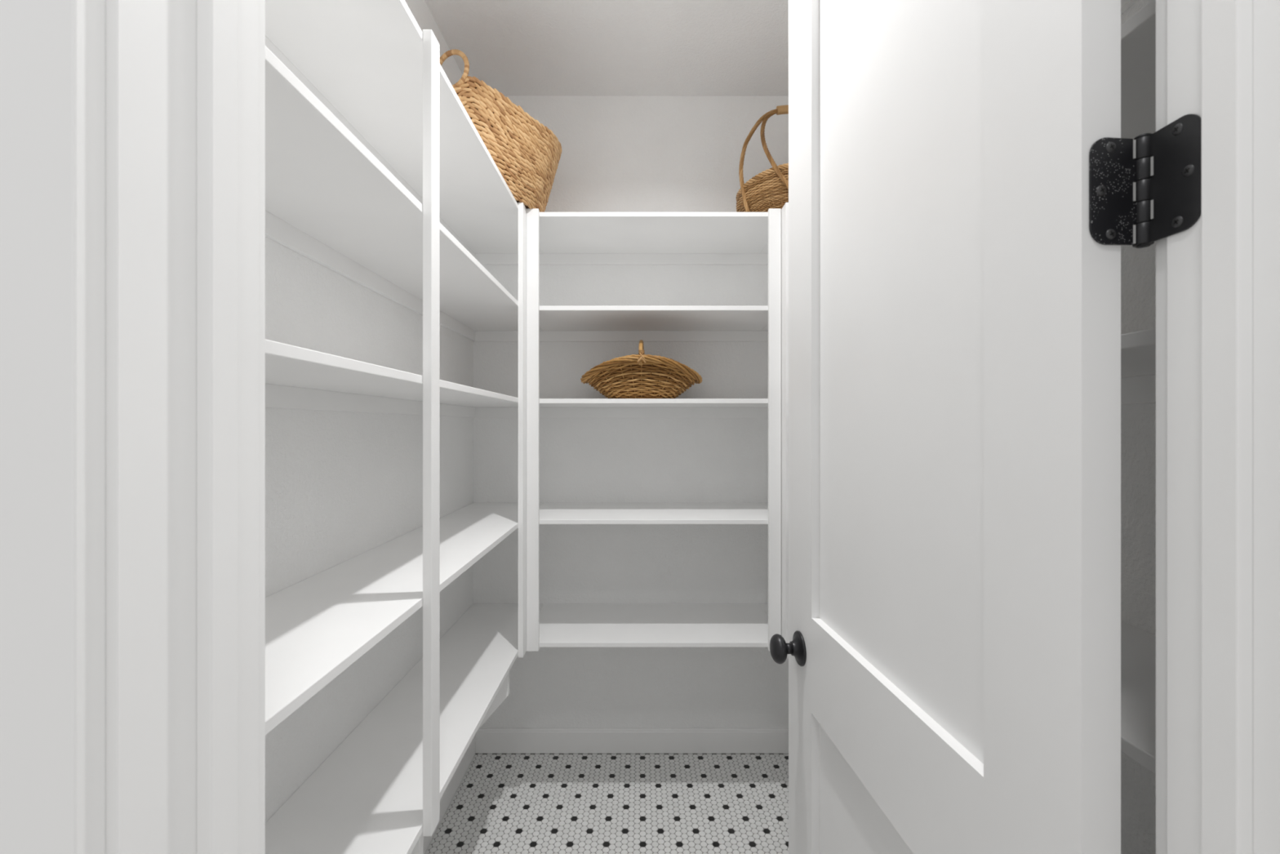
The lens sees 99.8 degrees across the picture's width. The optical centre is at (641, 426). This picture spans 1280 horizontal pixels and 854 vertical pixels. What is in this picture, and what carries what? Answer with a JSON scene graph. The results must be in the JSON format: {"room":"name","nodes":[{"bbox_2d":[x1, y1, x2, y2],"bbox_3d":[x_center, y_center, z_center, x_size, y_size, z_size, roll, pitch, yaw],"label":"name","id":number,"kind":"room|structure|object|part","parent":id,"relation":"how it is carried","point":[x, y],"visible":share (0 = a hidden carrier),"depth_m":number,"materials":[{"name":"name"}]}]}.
{"room":"food storage area","nodes":[
{"label":"food storage area","id":0,"kind":"room"},
{"bbox_2d":[265,0,473,822],"bbox_3d":[-0.754,-0.009,1.397,0.100,2.749,1.923,0,0,0],"label":"wall","id":1,"kind":"structure","parent":0,"point":[340,486],"depth_m":1.27,"materials":[{"name":"paint"}]},
{"bbox_2d":[265,0,543,853],"bbox_3d":[-0.547,0.213,1.347,0.312,1.908,1.822,0,0,0],"label":"shelving unit","id":2,"kind":"object","parent":1,"relation":"attached to","point":[378,174],"visible":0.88,"depth_m":1.09,"materials":[{"name":"wood"}]},
{"bbox_3d":[-0.556,-0.087,1.347,0.296,0.016,1.822,0,0,0],"label":"shelf","id":3,"kind":"part","parent":2,"relation":"part of","materials":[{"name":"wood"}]},
{"bbox_3d":[-0.556,-0.406,1.347,0.296,0.016,1.822,0,0,0],"label":"shelf","id":4,"kind":"part","parent":2,"relation":"part of","materials":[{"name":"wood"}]},
{"bbox_3d":[-0.556,0.750,1.347,0.296,0.016,1.822,0,0,0],"label":"shelf","id":5,"kind":"part","parent":2,"relation":"part of","materials":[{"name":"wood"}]},
{"bbox_3d":[-0.556,0.328,1.347,0.296,0.016,1.822,0,0,0],"label":"shelf","id":6,"kind":"part","parent":2,"relation":"part of","materials":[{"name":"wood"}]},
{"bbox_3d":[-0.556,-0.728,1.347,0.296,0.016,1.822,0,0,0],"label":"shelf","id":7,"kind":"part","parent":2,"relation":"part of","materials":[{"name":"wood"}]},
{"bbox_2d":[440,48,562,212],"bbox_3d":[-0.493,-0.938,1.870,0.460,0.404,0.444,0,0,-29],"label":"basket","id":8,"kind":"object","parent":2,"relation":"on","point":[526,153],"visible":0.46,"depth_m":1.71,"materials":[{"name":"wicker"}]},
{"bbox_3d":[-0.574,-1.079,1.633,0.122,0.122,0.015,0,0,18],"label":"ring handle","id":9,"kind":"part","parent":8,"relation":"part of","materials":[{"name":"wicker"}]},
{"bbox_2d":[422,733,475,853],"bbox_3d":[-0.697,1.312,1.347,0.014,0.099,1.822,0,0,0],"label":"baseboard","id":10,"kind":"structure","parent":1,"relation":"attached to","point":[448,794],"depth_m":1.99,"materials":[{"name":"wood"}]},
{"bbox_2d":[424,753,788,853],"bbox_3d":[0.043,1.414,1.337,1.694,0.100,2.041,0,0,0],"label":"floor","id":11,"kind":"structure","parent":0,"point":[503,803],"depth_m":1.94,"materials":[{"name":"grey tile"}]},
{"bbox_2d":[424,0,788,96],"bbox_3d":[0.043,-1.434,1.337,1.694,0.100,2.041,0,0,0],"label":"ceiling","id":12,"kind":"structure","parent":0,"point":[516,47],"depth_m":1.96,"materials":[{"name":"paint"}]},
{"bbox_2d":[473,96,788,727],"bbox_3d":[0.043,-0.009,2.308,1.494,2.749,0.100,0,0,0],"label":"wall","id":13,"kind":"structure","parent":0,"point":[620,153],"depth_m":2.26,"materials":[{"name":"paint"}]},
{"bbox_2d":[475,208,781,651],"bbox_3d":[0.043,0.030,2.045,1.493,1.542,0.426,0,0,0],"label":"shelving unit","id":14,"kind":"object","parent":13,"relation":"attached to","point":[562,237],"visible":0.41,"depth_m":1.97,"materials":[{"name":"wood"}]},
{"bbox_2d":[580,339,702,398],"bbox_3d":[0.001,-0.208,2.044,0.458,0.231,0.355,0,0,9],"label":"wicker basket","id":15,"kind":"object","parent":14,"relation":"on","point":[640,375],"visible":0.95,"depth_m":1.93,"materials":[{"name":"wicker"}]},
{"bbox_3d":[0.001,-0.269,2.045,0.015,0.109,0.327,0,0,1],"label":"hoop handle","id":16,"kind":"part","parent":15,"relation":"part of","materials":[{"name":"brown wicker"}]},
{"bbox_3d":[0.043,0.750,2.053,0.902,0.016,0.408,0,0,0],"label":"shelf","id":17,"kind":"part","parent":14,"relation":"part of","materials":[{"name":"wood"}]},
{"bbox_3d":[0.043,0.328,2.053,0.902,0.016,0.408,0,0,0],"label":"shelf","id":18,"kind":"part","parent":14,"relation":"part of","materials":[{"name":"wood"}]},
{"bbox_3d":[0.043,-0.087,2.053,0.902,0.016,0.408,0,0,0],"label":"shelf","id":19,"kind":"part","parent":14,"relation":"part of","materials":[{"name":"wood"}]},
{"bbox_3d":[0.043,-0.406,2.053,0.902,0.016,0.408,0,0,0],"label":"shelf","id":20,"kind":"part","parent":14,"relation":"part of","materials":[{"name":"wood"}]},
{"bbox_3d":[0.043,-0.728,2.053,0.902,0.016,0.408,0,0,0],"label":"shelf","id":21,"kind":"part","parent":14,"relation":"part of","materials":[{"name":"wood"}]},
{"bbox_2d":[475,727,788,753],"bbox_3d":[0.043,1.312,2.251,1.467,0.099,0.014,0,0,0],"label":"baseboard","id":22,"kind":"structure","parent":13,"relation":"attached to","point":[488,740],"depth_m":2.25,"materials":[{"name":"wood"}]},
{"bbox_2d":[1120,0,1155,853],"bbox_3d":[0.840,-0.009,1.397,0.100,2.749,1.923,0,0,0],"label":"wall","id":23,"kind":"structure","parent":0,"point":[1138,265],"depth_m":0.86,"materials":[{"name":"paint"}]},
{"bbox_2d":[759,0,1155,774],"bbox_3d":[0.634,0.030,1.355,0.312,1.542,1.806,0,0,0],"label":"shelving unit","id":24,"kind":"object","parent":23,"relation":"attached to","point":[1138,33],"visible":0.16,"depth_m":0.68,"materials":[{"name":"wood"}]},
{"bbox_2d":[735,104,788,212],"bbox_3d":[0.565,-0.978,2.038,0.406,0.479,0.421,0,0,0],"label":"rattan basket","id":25,"kind":"object","parent":24,"relation":"on","point":[769,188],"visible":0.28,"depth_m":1.92,"materials":[{"name":"brown wicker"}]},
{"bbox_3d":[0.642,0.750,1.355,0.294,0.016,1.806,0,0,0],"label":"shelf","id":26,"kind":"part","parent":24,"relation":"part of","materials":[{"name":"wood"}]},
{"bbox_3d":[0.642,-0.728,1.355,0.294,0.016,1.806,0,0,0],"label":"shelf","id":27,"kind":"part","parent":24,"relation":"part of","materials":[{"name":"wood"}]},
{"bbox_3d":[0.642,0.328,1.355,0.294,0.016,1.806,0,0,0],"label":"shelf","id":28,"kind":"part","parent":24,"relation":"part of","materials":[{"name":"wood"}]},
{"bbox_3d":[0.642,-0.406,1.355,0.294,0.016,1.806,0,0,0],"label":"shelf","id":29,"kind":"part","parent":24,"relation":"part of","materials":[{"name":"wood"}]},
{"bbox_3d":[0.642,-0.087,1.355,0.294,0.016,1.806,0,0,0],"label":"shelf","id":30,"kind":"part","parent":24,"relation":"part of","materials":[{"name":"wood"}]},
{"bbox_3d":[0.050,-0.009,0.376,3.300,2.749,0.118,0,0,0],"label":"wall","id":31,"kind":"structure","parent":0,"visible":0},
{"bbox_2d":[0,0,105,853],"bbox_3d":[-0.359,0.093,0.308,0.089,2.541,0.018,0,0,0],"label":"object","id":32,"kind":"structure","parent":31,"relation":"attached to","point":[52,52],"depth_m":0.30,"materials":[{"name":"paint"}]},
{"bbox_2d":[105,0,258,853],"bbox_3d":[-0.312,0.141,0.376,0.030,2.446,0.118,0,0,0],"label":"trim","id":33,"kind":"structure","parent":31,"relation":"attached to","point":[182,76],"depth_m":0.36,"materials":[{"name":"wood"}]},
{"bbox_2d":[258,0,265,853],"bbox_3d":[-0.359,0.093,0.443,0.089,2.541,0.016,0,0,0],"label":"trim","id":34,"kind":"structure","parent":31,"relation":"attached to","point":[261,2],"depth_m":0.45,"materials":[{"name":"wood"}]},
{"bbox_2d":[769,0,1201,853],"bbox_3d":[0.364,0.140,0.788,0.157,2.428,0.770,0,0,-4],"label":"door","id":35,"kind":"structure","parent":31,"relation":"in","point":[953,648],"depth_m":0.63,"materials":[{"name":"wood"}]},
{"bbox_3d":[0.279,0.453,1.097,0.031,0.057,0.057,0,0,-4],"label":"knob","id":36,"kind":"part","parent":35,"relation":"part of","materials":[{"name":"black metal"}]},
{"bbox_3d":[0.362,0.834,0.805,0.004,0.561,0.474,0,0,-4],"label":"panel","id":37,"kind":"part","parent":35,"relation":"part of","materials":[{"name":"wood"}]},
{"bbox_3d":[0.362,0.462,0.805,0.035,0.183,0.474,0,0,-4],"label":"rail","id":38,"kind":"part","parent":35,"relation":"part of","materials":[{"name":"wood"}]},
{"bbox_3d":[0.362,-0.288,0.805,0.004,1.316,0.474,0,0,-4],"label":"panel","id":39,"kind":"part","parent":35,"relation":"part of","materials":[{"name":"wood"}]},
{"bbox_3d":[0.402,-0.198,0.433,0.054,0.094,0.054,0,0,0],"label":"door hinge","id":40,"kind":"part","parent":35,"relation":"part of","materials":[{"name":"black metal"}]},
{"bbox_2d":[1155,0,1167,853],"bbox_3d":[0.474,0.093,0.443,0.089,2.541,0.016,0,0,0],"label":"trim","id":41,"kind":"structure","parent":31,"relation":"attached to","point":[1161,5],"depth_m":0.45,"materials":[{"name":"wood"}]},
{"bbox_2d":[1167,0,1279,853],"bbox_3d":[0.428,0.141,0.376,0.030,2.446,0.118,0,0,0],"label":"trim","id":42,"kind":"structure","parent":31,"relation":"attached to","point":[1224,55],"depth_m":0.38,"materials":[{"name":"wood"}]}
]}

